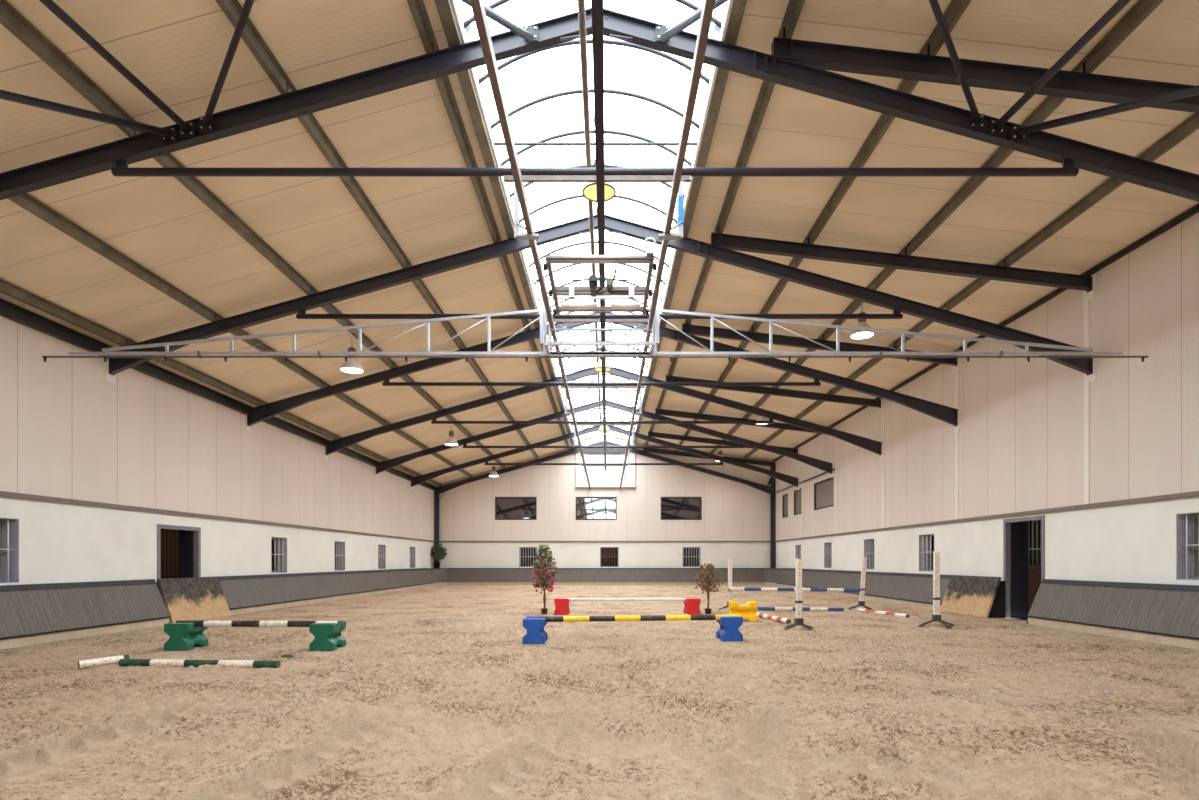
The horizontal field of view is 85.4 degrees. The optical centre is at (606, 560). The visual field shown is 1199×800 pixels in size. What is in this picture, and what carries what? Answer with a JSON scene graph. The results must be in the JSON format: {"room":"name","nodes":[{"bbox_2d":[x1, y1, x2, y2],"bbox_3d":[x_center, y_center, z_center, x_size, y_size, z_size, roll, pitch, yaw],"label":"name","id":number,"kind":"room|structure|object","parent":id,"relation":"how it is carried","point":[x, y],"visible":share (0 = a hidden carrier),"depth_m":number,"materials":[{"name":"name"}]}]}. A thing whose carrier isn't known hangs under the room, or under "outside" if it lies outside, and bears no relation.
{"room":"sports facility","nodes":[
{"label":"sports facility","id":0,"kind":"room"},
{"bbox_2d":[0,296,434,621],"bbox_3d":[-11.690,-1.398,12.900,3.420,5.896,50.000,0,0,0],"label":"wall","id":1,"kind":"structure","parent":0,"point":[68,431],"depth_m":14.40,"materials":[{"name":"white paint"}]},
{"bbox_2d":[0,517,18,583],"bbox_3d":[-10.187,-0.165,10.580,0.366,1.090,0.960,0,0,0],"label":"window","id":2,"kind":"structure","parent":1,"relation":"in","point":[9,527],"depth_m":11.05,"materials":[{"name":"grey paint"}]},
{"bbox_2d":[0,89,168,136],"bbox_3d":[-7.535,-4.632,5.750,0.087,1.474,6.276,0,0,41],"label":"tube","id":3,"kind":"object","parent":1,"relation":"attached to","point":[5,95],"visible":1,"depth_m":7.43,"materials":[{"name":"paint"}]},
{"bbox_2d":[39,0,189,131],"bbox_3d":[-5.395,-5.346,5.750,0.089,0.176,4.712,0,0,4],"label":"tube","id":4,"kind":"object","parent":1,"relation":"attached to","point":[51,5],"visible":1,"depth_m":6.95,"materials":[{"name":"paint"}]},
{"bbox_2d":[157,524,200,578],"bbox_3d":[-10.200,0.295,15.205,0.440,2.210,1.530,0,0,0],"label":"door","id":5,"kind":"structure","parent":1,"relation":"in","point":[190,537],"depth_m":15.85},
{"bbox_2d":[0,568,432,648],"bbox_3d":[-9.765,0.955,11.850,0.470,1.090,47.700,0,0,0],"label":"kickboard","id":6,"kind":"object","parent":1,"relation":"attached to","point":[30,614],"depth_m":13.27,"materials":[{"name":"grey wood"}]},
{"bbox_2d":[0,491,434,541],"bbox_3d":[-9.970,-1.100,12.900,0.060,0.080,49.800,0,0,0],"label":"trim","id":7,"kind":"structure","parent":1,"relation":"attached to","point":[2,493],"depth_m":14.47,"materials":[{"name":"grey metal"}]},
{"bbox_2d":[0,298,436,490],"bbox_3d":[-9.910,-4.165,12.900,0.140,0.270,49.800,0,0,0],"label":"roof beam","id":8,"kind":"structure","parent":1,"relation":"attached to","point":[9,310],"depth_m":14.55,"materials":[{"name":"black metal"}]},
{"bbox_2d":[203,0,253,124],"bbox_3d":[-2.750,-6.086,5.750,0.068,1.329,6.520,0,0,-44],"label":"tube","id":9,"kind":"object","parent":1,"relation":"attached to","point":[248,4],"visible":1,"depth_m":7.31,"materials":[{"name":"paint"}]},
{"bbox_2d":[271,537,286,572],"bbox_3d":[-10.187,-0.165,19.850,0.366,1.090,0.960,0,0,0],"label":"window","id":10,"kind":"structure","parent":1,"relation":"in","point":[280,543],"depth_m":20.32,"materials":[{"name":"grey paint"}]},
{"bbox_2d":[335,541,344,570],"bbox_3d":[-10.187,-0.165,24.350,0.366,1.090,0.960,0,0,0],"label":"window","id":11,"kind":"structure","parent":1,"relation":"in","point":[339,546],"depth_m":24.82,"materials":[{"name":"grey paint"}]},
{"bbox_2d":[378,544,385,568],"bbox_3d":[-10.187,-0.165,28.900,0.366,1.090,0.960,0,0,0],"label":"window","id":12,"kind":"structure","parent":1,"relation":"in","point":[381,548],"depth_m":29.37,"materials":[{"name":"grey paint"}]},
{"bbox_2d":[410,547,414,567],"bbox_3d":[-10.187,-0.165,33.450,0.366,1.090,0.960,0,0,0],"label":"window","id":13,"kind":"structure","parent":1,"relation":"in","point":[412,549],"depth_m":33.92,"materials":[{"name":"grey paint"}]},
{"bbox_2d":[460,0,532,41],"bbox_3d":[-2.825,-5.935,5.750,0.086,1.238,6.030,0,0,39],"label":"tube","id":14,"kind":"object","parent":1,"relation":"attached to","point":[495,16],"visible":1,"depth_m":7.75,"materials":[{"name":"paint"}]},
{"bbox_2d":[577,0,601,432],"bbox_3d":[-0.300,-6.520,15.575,0.089,0.089,34.950,0,0,0],"label":"strut","id":15,"kind":"object","parent":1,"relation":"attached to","point":[581,3],"visible":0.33,"depth_m":9.46,"materials":[{"name":"metal"}]},
{"bbox_2d":[591,0,605,470],"bbox_3d":[-0.095,-5.079,17.531,0.130,1.058,31.062,0,0,0],"label":"track","id":16,"kind":"object","parent":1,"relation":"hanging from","point":[596,5],"visible":0.85,"depth_m":7.13,"materials":[{"name":"metal"}]},
{"bbox_2d":[0,8,1198,239],"bbox_3d":[-0.125,-5.265,8.235,19.730,3.349,0.330,0,0,0],"label":"roof frame","id":17,"kind":"object","parent":1,"relation":"attached to","point":[802,65],"visible":0.89,"depth_m":8.20,"materials":[{"name":"paint"}]},
{"bbox_2d":[105,214,1096,382],"bbox_3d":[-0.125,-5.265,13.085,19.730,3.349,0.330,0,0,0],"label":"roof frame","id":18,"kind":"object","parent":1,"relation":"attached to","point":[722,247],"visible":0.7,"depth_m":13.04,"materials":[{"name":"paint"}]},
{"bbox_2d":[245,312,959,431],"bbox_3d":[-0.125,-5.265,18.085,19.730,3.349,0.330,0,0,0],"label":"roof frame","id":19,"kind":"object","parent":1,"relation":"attached to","point":[950,415],"visible":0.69,"depth_m":18.04,"materials":[{"name":"paint"}]},
{"bbox_2d":[324,366,882,459],"bbox_3d":[-0.125,-5.265,23.085,19.730,3.349,0.330,0,0,0],"label":"roof frame","id":20,"kind":"object","parent":1,"relation":"attached to","point":[874,446],"visible":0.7,"depth_m":23.04,"materials":[{"name":"paint"}]},
{"bbox_2d":[375,400,833,477],"bbox_3d":[-0.125,-5.265,28.085,19.730,3.349,0.330,0,0,0],"label":"roof frame","id":21,"kind":"object","parent":1,"relation":"attached to","point":[825,466],"visible":0.77,"depth_m":28.04,"materials":[{"name":"paint"}]},
{"bbox_2d":[410,426,798,489],"bbox_3d":[-0.125,-5.265,33.085,19.730,3.349,0.330,0,0,0],"label":"roof frame","id":22,"kind":"object","parent":1,"relation":"attached to","point":[417,480],"visible":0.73,"depth_m":33.04,"materials":[{"name":"paint"}]},
{"bbox_2d":[661,0,727,41],"bbox_3d":[2.500,-5.954,5.750,0.088,1.196,5.937,0,0,-37],"label":"tube","id":23,"kind":"object","parent":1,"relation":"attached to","point":[696,15],"visible":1,"depth_m":7.76,"materials":[{"name":"paint"}]},
{"bbox_2d":[929,0,980,122],"bbox_3d":[2.460,-6.095,5.750,0.068,1.278,6.397,0,0,43],"label":"tube","id":24,"kind":"object","parent":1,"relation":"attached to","point":[935,6],"visible":1,"depth_m":7.33,"materials":[{"name":"paint"}]},
{"bbox_2d":[994,0,1130,128],"bbox_3d":[5.010,-5.381,5.750,0.089,0.167,4.710,0,0,-3],"label":"tube","id":25,"kind":"object","parent":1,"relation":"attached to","point":[1119,5],"visible":1,"depth_m":6.97,"materials":[{"name":"paint"}]},
{"bbox_2d":[1018,85,1198,135],"bbox_3d":[7.270,-4.633,5.750,0.088,1.510,6.363,0,0,-42],"label":"tube","id":26,"kind":"object","parent":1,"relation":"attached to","point":[1192,91],"visible":1,"depth_m":7.39,"materials":[{"name":"paint"}]},
{"bbox_2d":[0,0,571,485],"bbox_3d":[-6.065,-5.498,12.900,8.470,2.472,50.200,0,0,0],"label":"ceiling","id":27,"kind":"structure","parent":0,"point":[177,49],"depth_m":10.35,"materials":[{"name":"beige wood"}]},
{"bbox_2d":[0,279,440,485],"bbox_3d":[-9.625,-4.362,12.895,0.136,0.158,49.690,0,0,0],"label":"purlin","id":28,"kind":"object","parent":27,"relation":"attached to","point":[6,288],"visible":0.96,"depth_m":13.88,"materials":[{"name":"black metal"}]},
{"bbox_2d":[7,193,472,477],"bbox_3d":[-7.855,-4.857,12.895,0.136,0.158,49.690,0,0,0],"label":"purlin","id":29,"kind":"object","parent":27,"relation":"attached to","point":[26,201],"visible":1,"depth_m":11.38,"materials":[{"name":"black metal"}]},
{"bbox_2d":[0,0,504,468],"bbox_3d":[-5.935,-5.395,12.895,0.136,0.158,49.690,0,0,0],"label":"purlin","id":30,"kind":"object","parent":27,"relation":"attached to","point":[11,19],"visible":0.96,"depth_m":8.77,"materials":[{"name":"black metal"}]},
{"bbox_2d":[339,346,363,373],"bbox_3d":[-6.200,-4.998,15.800,0.568,0.825,0.568,0,0,0],"label":"pendant lamp","id":31,"kind":"object","parent":27,"relation":"hanging from","point":[352,366],"visible":0.9,"depth_m":15.68,"materials":[{"name":"white metal"}]},
{"bbox_2d":[215,0,537,458],"bbox_3d":[-4.025,-5.930,12.895,0.136,0.158,49.690,0,0,0],"label":"purlin","id":32,"kind":"object","parent":27,"relation":"attached to","point":[232,9],"visible":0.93,"depth_m":9.55,"materials":[{"name":"black metal"}]},
{"bbox_2d":[444,425,458,445],"bbox_3d":[-6.200,-4.998,25.900,0.568,0.825,0.568,0,0,0],"label":"pendant lamp","id":33,"kind":"object","parent":27,"relation":"hanging from","point":[451,441],"visible":1,"depth_m":25.79,"materials":[{"name":"white metal"}]},
{"bbox_2d":[489,465,498,476],"bbox_3d":[-6.200,-4.998,35.600,0.568,0.825,0.568,0,0,0],"label":"pendant lamp","id":34,"kind":"object","parent":27,"relation":"hanging from","point":[493,473],"visible":1,"depth_m":35.50,"materials":[{"name":"white metal"}]},
{"bbox_2d":[434,0,746,448],"bbox_3d":[-0.180,-6.875,13.000,3.620,0.830,50.000,0,0,0],"label":"skylight","id":35,"kind":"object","parent":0,"point":[450,12],"depth_m":10.31,"materials":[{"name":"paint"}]},
{"bbox_2d":[582,159,615,201],"bbox_3d":[-0.130,-6.737,10.700,0.568,1.445,0.568,0,0,0],"label":"pendant lamp","id":36,"kind":"object","parent":35,"relation":"hanging from","point":[589,192],"visible":0.44,"depth_m":10.65,"materials":[{"name":"glass"}]},
{"bbox_2d":[594,358,611,371],"bbox_3d":[-0.130,-6.737,20.600,0.568,1.445,0.568,0,0,0],"label":"pendant lamp","id":37,"kind":"object","parent":35,"relation":"hanging from","point":[598,367],"visible":0.48,"depth_m":20.47,"materials":[{"name":"paint"}]},
{"bbox_2d":[598,420,609,431],"bbox_3d":[-0.130,-6.737,30.400,0.568,1.445,0.568,0,0,0],"label":"pendant lamp","id":38,"kind":"object","parent":35,"relation":"hanging from","point":[601,427],"visible":0.52,"depth_m":30.25,"materials":[{"name":"paint"}]},
{"bbox_2d":[0,584,1198,799],"bbox_3d":[-0.125,1.425,12.900,19.750,0.283,49.800,0,0,0],"label":"floor","id":39,"kind":"structure","parent":0,"point":[432,692],"depth_m":6.20,"materials":[{"name":"beige sand"}]},
{"bbox_2d":[78,654,129,667],"bbox_3d":[-6.660,1.335,8.610,0.099,0.130,0.541,0,0,43],"label":"pole","id":40,"kind":"object","parent":39,"relation":"on","point":[114,659],"visible":0.77,"depth_m":8.56,"materials":[{"name":"white paint"}]},
{"bbox_2d":[164,620,207,650],"bbox_3d":[-6.710,1.194,10.380,0.370,0.430,0.620,0,0,-6],"label":"block","id":41,"kind":"object","parent":39,"relation":"on","point":[182,636],"visible":0.91,"depth_m":10.08,"materials":[{"name":"green plastic"}]},
{"bbox_2d":[175,621,339,626],"bbox_3d":[-5.565,1.008,10.355,2.603,0.100,0.099,0,0,1],"label":"pole","id":42,"kind":"object","parent":41,"relation":"on","point":[196,623],"visible":0.76,"depth_m":10.32,"materials":[{"name":"black paint"}]},
{"bbox_2d":[156,576,230,622],"bbox_3d":[-9.742,0.910,15.325,0.517,1.013,2.170,0,0,0],"label":"gate","id":43,"kind":"object","parent":39,"relation":"on","point":[195,598],"visible":0.71,"depth_m":15.18,"materials":[{"name":"beige wood"}]},
{"bbox_2d":[118,659,280,667],"bbox_3d":[-5.350,1.353,8.530,2.157,0.104,0.099,0,0,4],"label":"pole","id":44,"kind":"object","parent":39,"relation":"on","point":[122,662],"visible":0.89,"depth_m":8.49,"materials":[{"name":"green paint"}]},
{"bbox_2d":[281,655,293,657],"bbox_3d":[-4.592,1.383,9.349,0.197,0.048,0.087,0,0,0],"label":"clump","id":45,"kind":"object","parent":39,"relation":"on","point":[286,656],"visible":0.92,"depth_m":9.32,"materials":[{"name":"green paint"}]},
{"bbox_2d":[309,620,345,651],"bbox_3d":[-4.430,1.195,10.330,0.370,0.430,0.620,0,0,-5],"label":"block","id":46,"kind":"object","parent":39,"relation":"on","point":[328,637],"visible":0.99,"depth_m":10.03,"materials":[{"name":"green plastic"}]},
{"bbox_2d":[523,616,547,643],"bbox_3d":[-1.230,1.198,11.200,0.370,0.430,0.620,0,0,0],"label":"block","id":47,"kind":"object","parent":39,"relation":"on","point":[536,634],"visible":0.94,"depth_m":10.89,"materials":[{"name":"blue plastic"}]},
{"bbox_2d":[530,544,557,613],"bbox_3d":[-1.633,0.485,17.004,0.709,1.849,0.699,0,0,13],"label":"potted plant","id":48,"kind":"object","parent":39,"relation":"on","point":[542,561],"visible":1,"depth_m":16.88,"materials":[{"name":"green plant"}]},
{"bbox_2d":[554,597,569,614],"bbox_3d":[-1.170,1.196,17.000,0.370,0.430,0.620,0,0,0],"label":"block","id":49,"kind":"object","parent":39,"relation":"on","point":[561,603],"visible":0.94,"depth_m":16.69,"materials":[{"name":"red plastic"}]},
{"bbox_2d":[569,598,685,600],"bbox_3d":[0.535,1.020,17.000,3.742,0.080,0.080,0,0,0],"label":"pole","id":50,"kind":"object","parent":49,"relation":"on","point":[570,599],"visible":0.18,"depth_m":16.97,"materials":[{"name":"white paint"}]},
{"bbox_2d":[434,441,775,567],"bbox_3d":[-0.125,-2.770,37.600,19.730,8.340,0.200,0,0,0],"label":"roof frame","id":51,"kind":"object","parent":39,"relation":"on","point":[771,489],"visible":0.78,"depth_m":37.60,"materials":[{"name":"paint"}]},
{"bbox_2d":[683,597,700,614],"bbox_3d":[2.220,1.196,17.000,0.370,0.430,0.620,0,0,0],"label":"block","id":52,"kind":"object","parent":39,"relation":"on","point":[691,604],"visible":0.95,"depth_m":16.69,"materials":[{"name":"red plastic"}]},
{"bbox_2d":[694,563,723,613],"bbox_3d":[2.662,0.731,17.057,0.810,1.365,0.841,0,0,0],"label":"potted plant","id":53,"kind":"object","parent":39,"relation":"on","point":[707,588],"visible":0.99,"depth_m":16.99,"materials":[{"name":"brown plant"}]},
{"bbox_2d":[718,559,731,609],"bbox_3d":[3.550,0.703,18.750,0.646,1.465,0.646,0,0,28],"label":"jump stand","id":54,"kind":"object","parent":39,"relation":"on","point":[729,560],"visible":0.7,"depth_m":18.71,"materials":[{"name":"white wood"}]},
{"bbox_2d":[729,587,860,591],"bbox_3d":[5.330,0.828,18.510,3.679,0.124,0.099,0,0,3],"label":"pole","id":55,"kind":"object","parent":54,"relation":"on","point":[730,588],"visible":0.98,"depth_m":18.47,"materials":[{"name":"white paint"}]},
{"bbox_2d":[716,614,742,641],"bbox_3d":[2.170,1.195,11.550,0.370,0.430,0.620,0,0,0],"label":"block","id":56,"kind":"object","parent":39,"relation":"on","point":[728,630],"visible":0.94,"depth_m":11.24,"materials":[{"name":"blue plastic"}]},
{"bbox_2d":[537,614,740,621],"bbox_3d":[0.580,1.011,11.385,3.591,0.102,0.099,0,0,-6],"label":"pole","id":57,"kind":"object","parent":56,"relation":"on","point":[630,617],"visible":0.8,"depth_m":11.33,"materials":[{"name":"black paint"}]},
{"bbox_2d":[729,601,756,621],"bbox_3d":[3.150,1.180,15.100,0.620,0.460,0.420,0,0,7],"label":"block","id":58,"kind":"object","parent":39,"relation":"on","point":[748,611],"visible":0.89,"depth_m":14.93,"materials":[{"name":"yellow plastic"}]},
{"bbox_2d":[757,612,790,623],"bbox_3d":[3.770,1.340,15.725,0.119,0.119,2.992,0,0,-8],"label":"pole","id":59,"kind":"object","parent":39,"relation":"on","point":[761,615],"visible":0.55,"depth_m":14.91,"materials":[{"name":"white paint"}]},
{"bbox_2d":[784,559,815,631],"bbox_3d":[3.940,0.697,13.350,0.646,1.465,0.646,0,0,16],"label":"jump stand","id":60,"kind":"object","parent":39,"relation":"on","point":[798,620],"visible":0.95,"depth_m":13.31,"materials":[{"name":"white wood"}]},
{"bbox_2d":[794,618,803,624],"bbox_3d":[3.940,1.255,13.350,0.150,0.140,0.120,0,0,-11],"label":"socket","id":61,"kind":"object","parent":60,"relation":"attached to","point":[797,621],"depth_m":13.29,"materials":[{"name":"black metal"}]},
{"bbox_2d":[757,607,843,610],"bbox_3d":[5.110,1.345,18.025,2.836,0.109,0.099,0,0,3],"label":"pole","id":62,"kind":"object","parent":39,"relation":"on","point":[758,608],"visible":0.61,"depth_m":17.98,"materials":[{"name":"white paint"}]},
{"bbox_2d":[848,557,871,609],"bbox_3d":[7.250,0.668,18.550,0.646,1.533,0.647,0,0,28],"label":"jump stand","id":63,"kind":"object","parent":39,"relation":"on","point":[861,602],"visible":0.94,"depth_m":18.51,"materials":[{"name":"white wood"}]},
{"bbox_2d":[858,601,864,605],"bbox_3d":[7.262,1.231,18.550,0.150,0.140,0.120,4,0,0],"label":"socket","id":64,"kind":"object","parent":63,"relation":"attached to","point":[860,603],"depth_m":18.49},
{"bbox_2d":[857,608,909,617],"bbox_3d":[7.260,1.385,17.200,0.099,0.129,2.430,0,0,-7],"label":"pole","id":65,"kind":"object","parent":39,"relation":"on","point":[860,609],"visible":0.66,"depth_m":16.84,"materials":[{"name":"white paint"}]},
{"bbox_2d":[918,552,954,627],"bbox_3d":[6.920,0.600,13.650,0.646,1.565,0.646,0,0,34],"label":"jump stand","id":66,"kind":"object","parent":39,"relation":"on","point":[936,617],"visible":1,"depth_m":13.61,"materials":[{"name":"white wood"}]},
{"bbox_2d":[932,614,940,621],"bbox_3d":[6.920,1.208,13.650,0.150,0.140,0.120,0,0,6],"label":"socket","id":67,"kind":"object","parent":66,"relation":"attached to","point":[935,617],"depth_m":13.59,"materials":[{"name":"black metal"}]},
{"bbox_2d":[940,575,1005,617],"bbox_3d":[9.492,0.910,16.955,0.517,1.013,2.210,0,0,0],"label":"gate","id":68,"kind":"object","parent":39,"relation":"on","point":[976,596],"visible":0.94,"depth_m":16.54,"materials":[{"name":"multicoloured wood"}]},
{"bbox_2d":[436,435,772,567],"bbox_3d":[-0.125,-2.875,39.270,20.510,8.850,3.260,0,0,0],"label":"wall","id":69,"kind":"structure","parent":0,"point":[731,510],"depth_m":37.78,"materials":[{"name":"white paint"}]},
{"bbox_2d":[407,0,568,449],"bbox_3d":[-2.205,-6.439,12.895,0.136,0.158,49.690,0,0,0],"label":"purlin","id":70,"kind":"object","parent":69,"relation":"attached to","point":[417,7],"visible":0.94,"depth_m":10.21,"materials":[{"name":"black metal"}]},
{"bbox_2d":[495,497,536,519],"bbox_3d":[-5.300,-3.030,37.837,2.420,1.340,0.134,0,0,0],"label":"window","id":71,"kind":"structure","parent":69,"relation":"in","point":[506,508],"depth_m":37.84,"materials":[{"name":"black"}]},
{"bbox_2d":[519,547,536,566],"bbox_3d":[-4.585,-0.200,37.987,1.030,1.160,0.366,0,0,0],"label":"window","id":72,"kind":"structure","parent":69,"relation":"in","point":[520,556],"depth_m":37.87,"materials":[{"name":"grey paint"}]},
{"bbox_2d":[470,0,590,489],"bbox_3d":[-0.970,-4.160,19.920,0.068,0.120,35.440,0,0,0],"label":"rail","id":73,"kind":"object","parent":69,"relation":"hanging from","point":[478,9],"visible":1,"depth_m":6.58,"materials":[{"name":"grey metal"}]},
{"bbox_2d":[576,497,616,519],"bbox_3d":[-0.630,-3.030,37.837,2.380,1.340,0.134,0,0,0],"label":"window","id":74,"kind":"structure","parent":69,"relation":"in","point":[587,508],"depth_m":37.84,"materials":[{"name":"clear glass"}]},
{"bbox_2d":[427,568,781,585],"bbox_3d":[-0.125,0.970,36.750,19.750,1.060,2.100,0,0,0],"label":"kickboard","id":75,"kind":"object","parent":69,"relation":"attached to","point":[439,576],"depth_m":37.42,"materials":[{"name":"grey wood"}]},
{"bbox_2d":[430,544,446,567],"bbox_3d":[-9.644,-0.262,37.068,1.027,1.414,0.826,0,0,0],"label":"plant","id":76,"kind":"object","parent":75,"relation":"on","point":[438,553],"visible":0.98,"depth_m":36.95,"materials":[{"name":"green plant"}]},
{"bbox_2d":[439,541,769,541],"bbox_3d":[-0.125,-1.100,37.770,19.630,0.080,0.060,0,0,0],"label":"trim","id":77,"kind":"structure","parent":69,"relation":"attached to","point":[439,541],"depth_m":37.74,"materials":[{"name":"metal"}]},
{"bbox_2d":[600,547,618,566],"bbox_3d":[0.140,-0.200,37.987,1.080,1.160,0.366,0,0,0],"label":"window","id":78,"kind":"structure","parent":69,"relation":"in","point":[601,556],"depth_m":37.87,"materials":[{"name":"grey paint"}]},
{"bbox_2d":[620,0,714,489],"bbox_3d":[0.760,-4.160,19.920,0.068,0.120,35.440,0,0,0],"label":"rail","id":79,"kind":"object","parent":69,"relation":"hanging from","point":[708,5],"visible":1,"depth_m":6.59,"materials":[{"name":"grey metal"}]},
{"bbox_2d":[42,237,1148,361],"bbox_3d":[-0.202,-4.005,10.215,19.310,1.070,2.430,0,0,0],"label":"boom","id":80,"kind":"object","parent":79,"relation":"hanging from","point":[593,291],"visible":0.97,"depth_m":11.37,"materials":[{"name":"metal"}]},
{"bbox_2d":[661,497,701,519],"bbox_3d":[4.310,-3.030,37.837,2.380,1.340,0.134,0,0,0],"label":"window","id":81,"kind":"structure","parent":69,"relation":"in","point":[672,508],"depth_m":37.84,"materials":[{"name":"black"}]},
{"bbox_2d":[683,547,700,566],"bbox_3d":[4.925,-0.200,37.987,1.050,1.160,0.366,0,0,0],"label":"window","id":82,"kind":"structure","parent":69,"relation":"in","point":[686,556],"depth_m":37.87,"materials":[{"name":"grey paint"}]},
{"bbox_2d":[645,0,804,445],"bbox_3d":[2.244,-6.616,12.895,0.133,0.158,49.690,0,0,0],"label":"purlin","id":83,"kind":"object","parent":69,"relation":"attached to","point":[794,7],"visible":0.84,"depth_m":10.56,"materials":[{"name":"black metal"}]},
{"bbox_2d":[677,0,970,450],"bbox_3d":[4.053,-6.407,12.895,0.133,0.158,49.690,0,0,0],"label":"purlin","id":84,"kind":"object","parent":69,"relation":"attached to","point":[955,9],"visible":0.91,"depth_m":10.45,"materials":[{"name":"black metal"}]},
{"bbox_2d":[636,0,1198,459],"bbox_3d":[5.760,-6.351,12.900,8.580,1.091,50.200,0,0,0],"label":"ceiling","id":85,"kind":"structure","parent":0,"point":[798,129],"depth_m":11.10,"materials":[{"name":"beige wood"}]},
{"bbox_2d":[757,404,768,424],"bbox_3d":[6.200,-5.843,25.900,0.568,0.815,0.568,0,0,0],"label":"pendant lamp","id":86,"kind":"object","parent":85,"relation":"hanging from","point":[760,418],"visible":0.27,"depth_m":25.73,"materials":[{"name":"white metal"}]},
{"bbox_2d":[850,311,874,339],"bbox_3d":[6.200,-5.843,15.800,0.568,0.815,0.568,0,0,0],"label":"pendant lamp","id":87,"kind":"object","parent":85,"relation":"hanging from","point":[865,334],"visible":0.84,"depth_m":15.71,"materials":[{"name":"white metal"}]},
{"bbox_2d":[710,0,1163,453],"bbox_3d":[6.003,-6.182,12.895,0.133,0.158,49.690,0,0,0],"label":"purlin","id":88,"kind":"object","parent":85,"relation":"attached to","point":[1142,9],"visible":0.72,"depth_m":9.92,"materials":[{"name":"black metal"}]},
{"bbox_2d":[744,113,1198,458],"bbox_3d":[7.984,-5.953,12.895,0.133,0.158,49.690,0,0,0],"label":"purlin","id":89,"kind":"object","parent":85,"relation":"attached to","point":[1190,125],"visible":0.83,"depth_m":11.69,"materials":[{"name":"black metal"}]},
{"bbox_2d":[775,212,1198,620],"bbox_3d":[12.440,-2.145,12.900,5.420,7.390,50.000,0,0,0],"label":"wall","id":90,"kind":"structure","parent":0,"point":[1021,432],"depth_m":14.26,"materials":[{"name":"white paint"}]},
{"bbox_2d":[783,493,787,517],"bbox_3d":[9.815,-2.985,35.500,0.130,1.290,1.200,0,0,0],"label":"window","id":91,"kind":"structure","parent":90,"relation":"in","point":[785,496],"depth_m":35.65,"materials":[{"name":"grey glass"}]},
{"bbox_2d":[794,488,801,514],"bbox_3d":[9.815,-2.985,33.150,0.130,1.290,1.500,0,0,0],"label":"window","id":92,"kind":"structure","parent":90,"relation":"in","point":[797,493],"depth_m":33.23,"materials":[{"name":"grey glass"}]},
{"bbox_2d":[796,545,800,558],"bbox_3d":[9.937,-0.235,33.150,0.366,1.130,0.960,0,0,0],"label":"window","id":93,"kind":"structure","parent":90,"relation":"in","point":[798,547],"depth_m":33.62,"materials":[{"name":"grey paint"}]},
{"bbox_2d":[773,469,834,493],"bbox_3d":[9.610,-3.860,32.550,0.068,0.068,10.100,0,0,0],"label":"trim","id":94,"kind":"structure","parent":90,"relation":"attached to","point":[832,469],"depth_m":31.17,"materials":[{"name":"grey metal"}]},
{"bbox_2d":[814,477,833,510],"bbox_3d":[9.815,-2.985,29.250,0.130,1.290,2.700,0,0,0],"label":"window","id":95,"kind":"structure","parent":90,"relation":"in","point":[824,489],"depth_m":29.26,"materials":[{"name":"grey glass"}]},
{"bbox_2d":[824,542,831,567],"bbox_3d":[9.937,-0.235,28.700,0.366,1.130,0.960,0,0,0],"label":"window","id":96,"kind":"structure","parent":90,"relation":"in","point":[828,545],"depth_m":29.17,"materials":[{"name":"grey paint"}]},
{"bbox_2d":[864,539,873,569],"bbox_3d":[9.937,-0.235,24.200,0.366,1.130,0.960,0,0,0],"label":"window","id":97,"kind":"structure","parent":90,"relation":"in","point":[868,543],"depth_m":24.65,"materials":[{"name":"grey paint"}]},
{"bbox_2d":[919,534,933,571],"bbox_3d":[9.937,-0.235,19.850,0.366,1.130,0.960,0,0,0],"label":"window","id":98,"kind":"structure","parent":90,"relation":"in","point":[924,540],"depth_m":20.32,"materials":[{"name":"grey paint"}]},
{"bbox_2d":[802,301,1089,537],"bbox_3d":[9.717,-3.230,20.315,0.025,4.180,24.230,0,0,0],"label":"trim","id":99,"kind":"structure","parent":90,"relation":"attached to","point":[1086,304],"depth_m":17.98,"materials":[{"name":"beige metal"}]},
{"bbox_2d":[773,204,1198,461],"bbox_3d":[9.695,-5.780,12.900,0.070,0.100,49.800,0,0,0],"label":"trim","id":100,"kind":"structure","parent":90,"relation":"attached to","point":[1192,211],"depth_m":13.83,"materials":[{"name":"black metal"}]},
{"bbox_2d":[775,491,1198,541],"bbox_3d":[9.720,-1.100,12.900,0.060,0.080,49.800,0,0,0],"label":"trim","id":101,"kind":"structure","parent":90,"relation":"attached to","point":[1195,493],"depth_m":14.46,"materials":[{"name":"grey metal"}]},
{"bbox_2d":[776,568,1198,649],"bbox_3d":[9.515,0.955,11.850,0.470,1.090,47.700,0,0,0],"label":"kickboard","id":102,"kind":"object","parent":90,"relation":"attached to","point":[1167,614],"depth_m":12.78,"materials":[{"name":"grey wood"}]},
{"bbox_2d":[1003,515,1044,617],"bbox_3d":[10.000,0.195,15.215,0.540,2.410,1.490,0,0,0],"label":"door","id":103,"kind":"structure","parent":90,"relation":"in","point":[1015,530],"depth_m":15.84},
{"bbox_2d":[1176,512,1198,580],"bbox_3d":[9.937,-0.235,10.660,0.366,1.130,0.960,0,0,0],"label":"window","id":104,"kind":"structure","parent":90,"relation":"in","point":[1187,544],"depth_m":11.13,"materials":[{"name":"grey paint"}]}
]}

